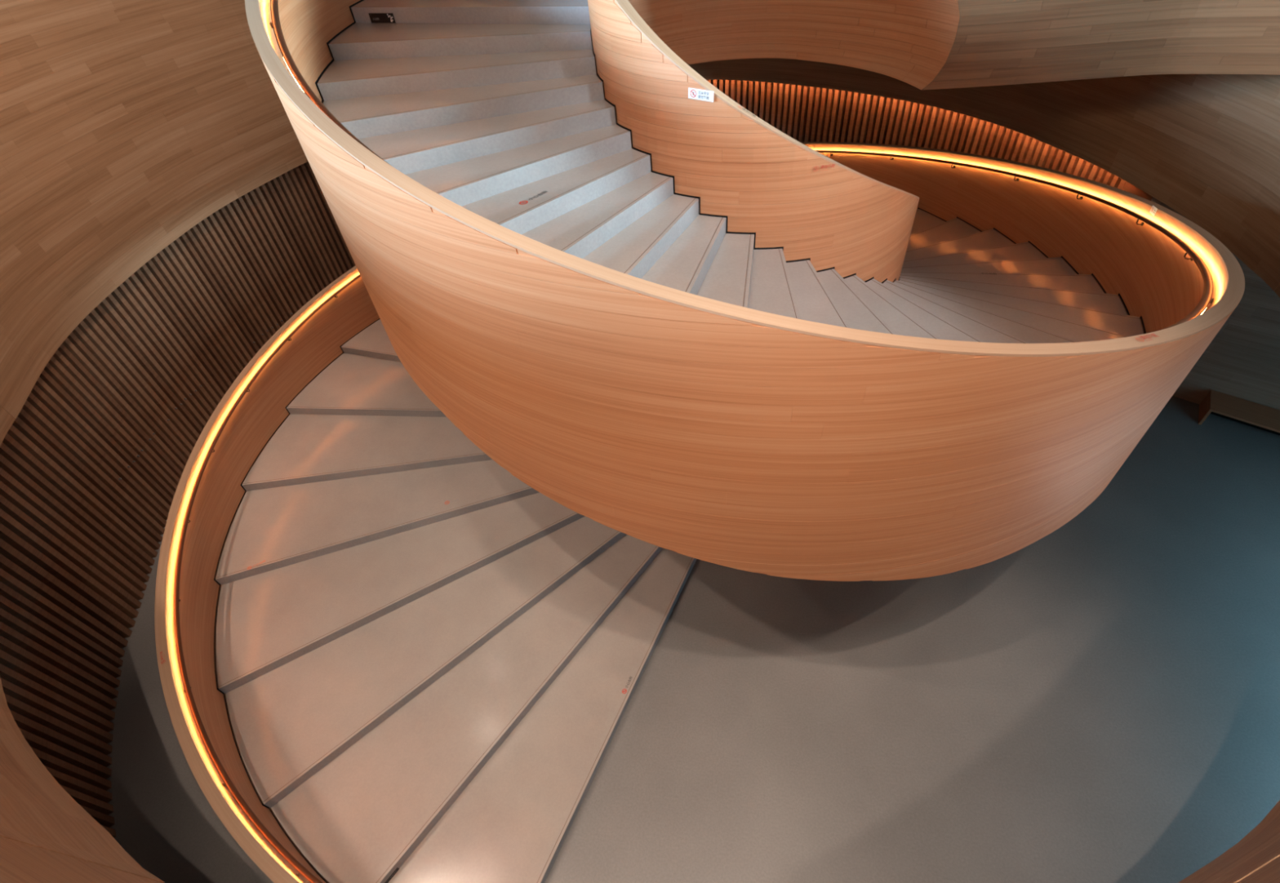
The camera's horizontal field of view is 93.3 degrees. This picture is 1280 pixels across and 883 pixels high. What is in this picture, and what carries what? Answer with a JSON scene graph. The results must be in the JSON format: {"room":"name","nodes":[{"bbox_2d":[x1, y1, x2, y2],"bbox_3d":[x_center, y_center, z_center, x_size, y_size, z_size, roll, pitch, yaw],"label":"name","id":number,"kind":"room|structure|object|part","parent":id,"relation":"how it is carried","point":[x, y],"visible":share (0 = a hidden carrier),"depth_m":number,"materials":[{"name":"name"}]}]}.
{"room":"spiral stairwell","nodes":[
{"label":"spiral stairwell","id":0,"kind":"room"},
{"bbox_2d":[0,80,1152,838],"bbox_3d":[-1.982,-3.674,13.560,20.690,3.676,15.748,-29,49,-21],"label":"wall","id":1,"kind":"structure","parent":0,"point":[94,460],"depth_m":11.39,"materials":[{"name":"brown wood"}]},
{"bbox_3d":[9.405,-3.491,12.243,0.157,3.465,0.884,-4,45,3],"label":"panel","id":2,"kind":"part","parent":1,"relation":"part of","materials":[{"name":"brown wood"}]},
{"bbox_2d":[0,0,1279,882],"bbox_3d":[-0.553,-5.084,9.239,19.653,4.620,20.540,2,46,8],"label":"wall","id":3,"kind":"structure","parent":0,"point":[126,125],"depth_m":10.60,"materials":[{"name":"brown wood"}]},
{"bbox_2d":[627,0,959,89],"bbox_3d":[2.115,-6.789,8.179,4.594,3.135,1.441,15,49,20],"label":"stair balustrade","id":4,"kind":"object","parent":3,"relation":"attached to","point":[909,42],"depth_m":9.22,"materials":[{"name":"brown wood"}]},
{"bbox_2d":[922,0,1279,89],"bbox_3d":[6.024,-5.809,6.770,5.344,3.135,0.404,5,46,11],"label":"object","id":5,"kind":"structure","parent":3,"relation":"attached to","point":[997,42],"depth_m":7.61,"materials":[{"name":"beige wood"}]},
{"bbox_2d":[106,395,1279,882],"bbox_3d":[3.359,0.421,11.503,39.600,0.001,36.300,2,46,8],"label":"floor","id":6,"kind":"structure","parent":0,"point":[1096,700],"depth_m":8.22,"materials":[{"name":"grey concrete"}]},
{"bbox_2d":[154,0,1244,882],"bbox_3d":[-0.859,-2.693,8.371,13.674,9.479,14.646,22,52,25],"label":"spiral staircase","id":7,"kind":"structure","parent":6,"relation":"on","point":[702,341],"depth_m":6.33,"materials":[{"name":"brown wood"}]},
{"bbox_3d":[-6.424,2.997,9.238,0.064,0.177,1.930,-22,47,-15],"label":"gap trim","id":8,"kind":"part","parent":7,"relation":"part of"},
{"bbox_3d":[-7.044,1.630,10.427,0.064,0.177,1.931,-11,45,-5],"label":"gap trim","id":9,"kind":"part","parent":7,"relation":"part of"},
{"bbox_3d":[-5.373,4.180,8.184,0.063,0.177,1.902,-34,51,-25],"label":"gap trim","id":10,"kind":"part","parent":7,"relation":"part of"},
{"bbox_3d":[-7.185,0.174,11.649,0.063,0.177,1.910,-1,45,6],"label":"gap trim","id":11,"kind":"part","parent":7,"relation":"part of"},
{"bbox_3d":[-3.987,5.101,7.349,1.850,0.177,0.060,24,52,27],"label":"gap trim","id":12,"kind":"part","parent":7,"relation":"part of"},
{"bbox_3d":[-6.855,-1.266,12.802,0.061,0.177,1.868,10,47,16],"label":"gap trim","id":13,"kind":"part","parent":7,"relation":"part of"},
{"bbox_3d":[-3.555,-4.116,6.868,0.021,0.177,1.027,-10,45,-4],"label":"gap trim","id":14,"kind":"part","parent":7,"relation":"part of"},
{"bbox_3d":[-3.684,-4.986,7.510,0.024,0.177,1.154,-5,45,1],"label":"gap trim","id":15,"kind":"part","parent":7,"relation":"part of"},
{"bbox_3d":[-3.667,-5.974,8.251,0.016,0.177,1.323,0,46,7],"label":"gap trim","id":16,"kind":"part","parent":7,"relation":"part of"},
{"bbox_3d":[-6.103,-2.596,13.799,0.059,0.177,1.807,21,51,25],"label":"gap trim","id":17,"kind":"part","parent":7,"relation":"part of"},
{"bbox_2d":[368,13,395,22],"bbox_3d":[-3.269,-5.366,7.653,0.401,0.102,0.003,15,49,20],"label":"sign","id":18,"kind":"object","parent":7,"relation":"attached to","point":[375,17],"visible":1,"depth_m":7.65,"materials":[{"name":"black plastic"}]},
{"bbox_2d":[384,867,399,882],"bbox_3d":[-2.986,5.224,7.204,0.003,0.088,0.272,25,53,28],"label":"sign","id":19,"kind":"object","parent":7,"relation":"attached to","point":[397,868],"visible":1,"depth_m":7.22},
{"bbox_2d":[519,191,546,204],"bbox_3d":[-0.974,-2.239,5.541,0.082,0.001,0.329,31,56,31],"label":"sticker","id":20,"kind":"object","parent":7,"relation":"on","point":[526,202],"visible":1,"depth_m":5.50,"materials":[{"name":"plastic"}]},
{"bbox_3d":[-0.410,-3.757,6.391,0.015,0.177,0.314,-14,46,-7],"label":"gap trim","id":21,"kind":"part","parent":7,"relation":"part of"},
{"bbox_3d":[-0.301,-3.448,6.306,0.015,0.177,0.307,-20,47,-13],"label":"gap trim","id":22,"kind":"part","parent":7,"relation":"part of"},
{"bbox_3d":[-0.156,-3.156,6.234,0.015,0.177,0.302,-26,48,-19],"label":"gap trim","id":23,"kind":"part","parent":7,"relation":"part of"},
{"bbox_2d":[622,676,631,693],"bbox_3d":[-0.179,3.482,8.642,0.069,0.001,0.266,16,49,21],"label":"sticker","id":24,"kind":"object","parent":7,"relation":"on","point":[629,677],"visible":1,"depth_m":8.60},
{"bbox_3d":[0.025,-2.884,6.177,0.016,0.177,0.301,-33,51,-24],"label":"gap trim","id":25,"kind":"part","parent":7,"relation":"part of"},
{"bbox_3d":[0.237,-2.636,6.140,0.298,0.177,0.016,29,55,30],"label":"gap trim","id":26,"kind":"part","parent":7,"relation":"part of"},
{"bbox_3d":[0.479,-2.413,6.126,0.300,0.177,0.016,21,51,25],"label":"gap trim","id":27,"kind":"part","parent":7,"relation":"part of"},
{"bbox_2d":[688,87,713,102],"bbox_3d":[0.537,-3.062,5.336,0.252,0.098,0.003,20,51,24],"label":"notice","id":28,"kind":"object","parent":7,"relation":"attached to","point":[693,93],"visible":1,"depth_m":5.33,"materials":[{"name":"white paper"}]},
{"bbox_3d":[0.745,-2.219,6.137,0.299,0.177,0.016,14,49,19],"label":"gap trim","id":29,"kind":"part","parent":7,"relation":"part of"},
{"bbox_3d":[1.028,-2.056,6.176,0.300,0.177,0.016,7,47,13],"label":"gap trim","id":30,"kind":"part","parent":7,"relation":"part of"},
{"bbox_3d":[1.511,-2.818,8.270,3.975,9.420,4.114,2,46,8],"label":"balustrade","id":31,"kind":"part","parent":7,"relation":"part of","materials":[{"name":"brown wood"}]},
{"bbox_3d":[1.324,-1.925,6.246,0.302,0.177,0.016,0,45,6],"label":"gap trim","id":32,"kind":"part","parent":7,"relation":"part of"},
{"bbox_3d":[1.627,-1.827,6.348,0.308,0.177,0.016,-7,45,0],"label":"gap trim","id":33,"kind":"part","parent":7,"relation":"part of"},
{"bbox_2d":[813,164,835,171],"bbox_3d":[1.714,-2.550,5.628,0.204,0.055,0.001,-8,45,-1],"label":"sticker","id":34,"kind":"object","parent":7,"relation":"attached to","point":[830,164],"visible":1,"depth_m":5.62,"materials":[{"name":"red plastic"}]},
{"bbox_3d":[1.931,-1.762,6.482,0.314,0.177,0.016,-13,46,-7],"label":"gap trim","id":35,"kind":"part","parent":7,"relation":"part of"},
{"bbox_3d":[2.231,-1.731,6.650,0.320,0.177,0.016,-20,47,-13],"label":"gap trim","id":36,"kind":"part","parent":7,"relation":"part of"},
{"bbox_3d":[5.619,-4.207,11.508,0.020,0.177,0.921,-22,47,-15],"label":"gap trim","id":37,"kind":"part","parent":7,"relation":"part of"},
{"bbox_3d":[5.936,-3.758,10.795,0.019,0.177,0.878,-16,46,-10],"label":"gap trim","id":38,"kind":"part","parent":7,"relation":"part of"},
{"bbox_3d":[6.138,-3.303,10.090,0.018,0.177,0.843,-11,45,-5],"label":"gap trim","id":39,"kind":"part","parent":7,"relation":"part of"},
{"bbox_3d":[6.235,-2.850,9.399,0.017,0.177,0.817,-6,45,0],"label":"gap trim","id":40,"kind":"part","parent":7,"relation":"part of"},
{"bbox_3d":[6.235,-2.402,8.723,0.017,0.177,0.798,-1,45,5],"label":"gap trim","id":41,"kind":"part","parent":7,"relation":"part of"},
{"bbox_3d":[6.141,-1.965,8.069,0.017,0.177,0.783,4,46,10],"label":"gap trim","id":42,"kind":"part","parent":7,"relation":"part of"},
{"bbox_3d":[5.954,-1.542,7.439,0.017,0.177,0.773,9,47,15],"label":"gap trim","id":43,"kind":"part","parent":7,"relation":"part of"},
{"bbox_3d":[5.678,-1.141,6.841,0.018,0.177,0.762,15,49,20],"label":"gap trim","id":44,"kind":"part","parent":7,"relation":"part of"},
{"bbox_2d":[1135,333,1157,342],"bbox_3d":[3.183,-0.650,3.787,0.224,0.051,0.061,-21,47,-14],"label":"sticker","id":45,"kind":"object","parent":7,"relation":"attached to","point":[1153,335],"visible":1,"depth_m":3.79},
{"bbox_2d":[1149,204,1157,216],"bbox_3d":[6.013,-2.704,7.075,0.003,0.095,0.130,4,46,11],"label":"sticker","id":46,"kind":"object","parent":7,"relation":"attached to","point":[1153,210],"visible":1,"depth_m":7.07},
{"bbox_2d":[1198,389,1279,435],"bbox_3d":[11.663,-0.149,10.855,2.546,0.388,0.620,28,55,30],"label":"bench","id":47,"kind":"object","parent":6,"relation":"on","point":[1264,418],"visible":1,"depth_m":11.12,"materials":[{"name":"brown wood"}]},
{"bbox_3d":[10.732,-0.635,11.470,0.041,0.346,0.628,22,52,26],"label":"panel","id":48,"kind":"part","parent":47,"relation":"part of","materials":[{"name":"brown wood"}]},
{"bbox_3d":[11.706,-0.261,10.991,2.274,0.346,0.050,28,55,30],"label":"panel","id":49,"kind":"part","parent":47,"relation":"part of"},
{"bbox_2d":[1151,196,1279,410],"bbox_3d":[11.835,-1.396,9.875,0.441,3.498,7.491,-38,53,-27],"label":"wall","id":50,"kind":"structure","parent":0,"point":[1242,361],"depth_m":10.86,"materials":[{"name":"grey wood"}]}
]}

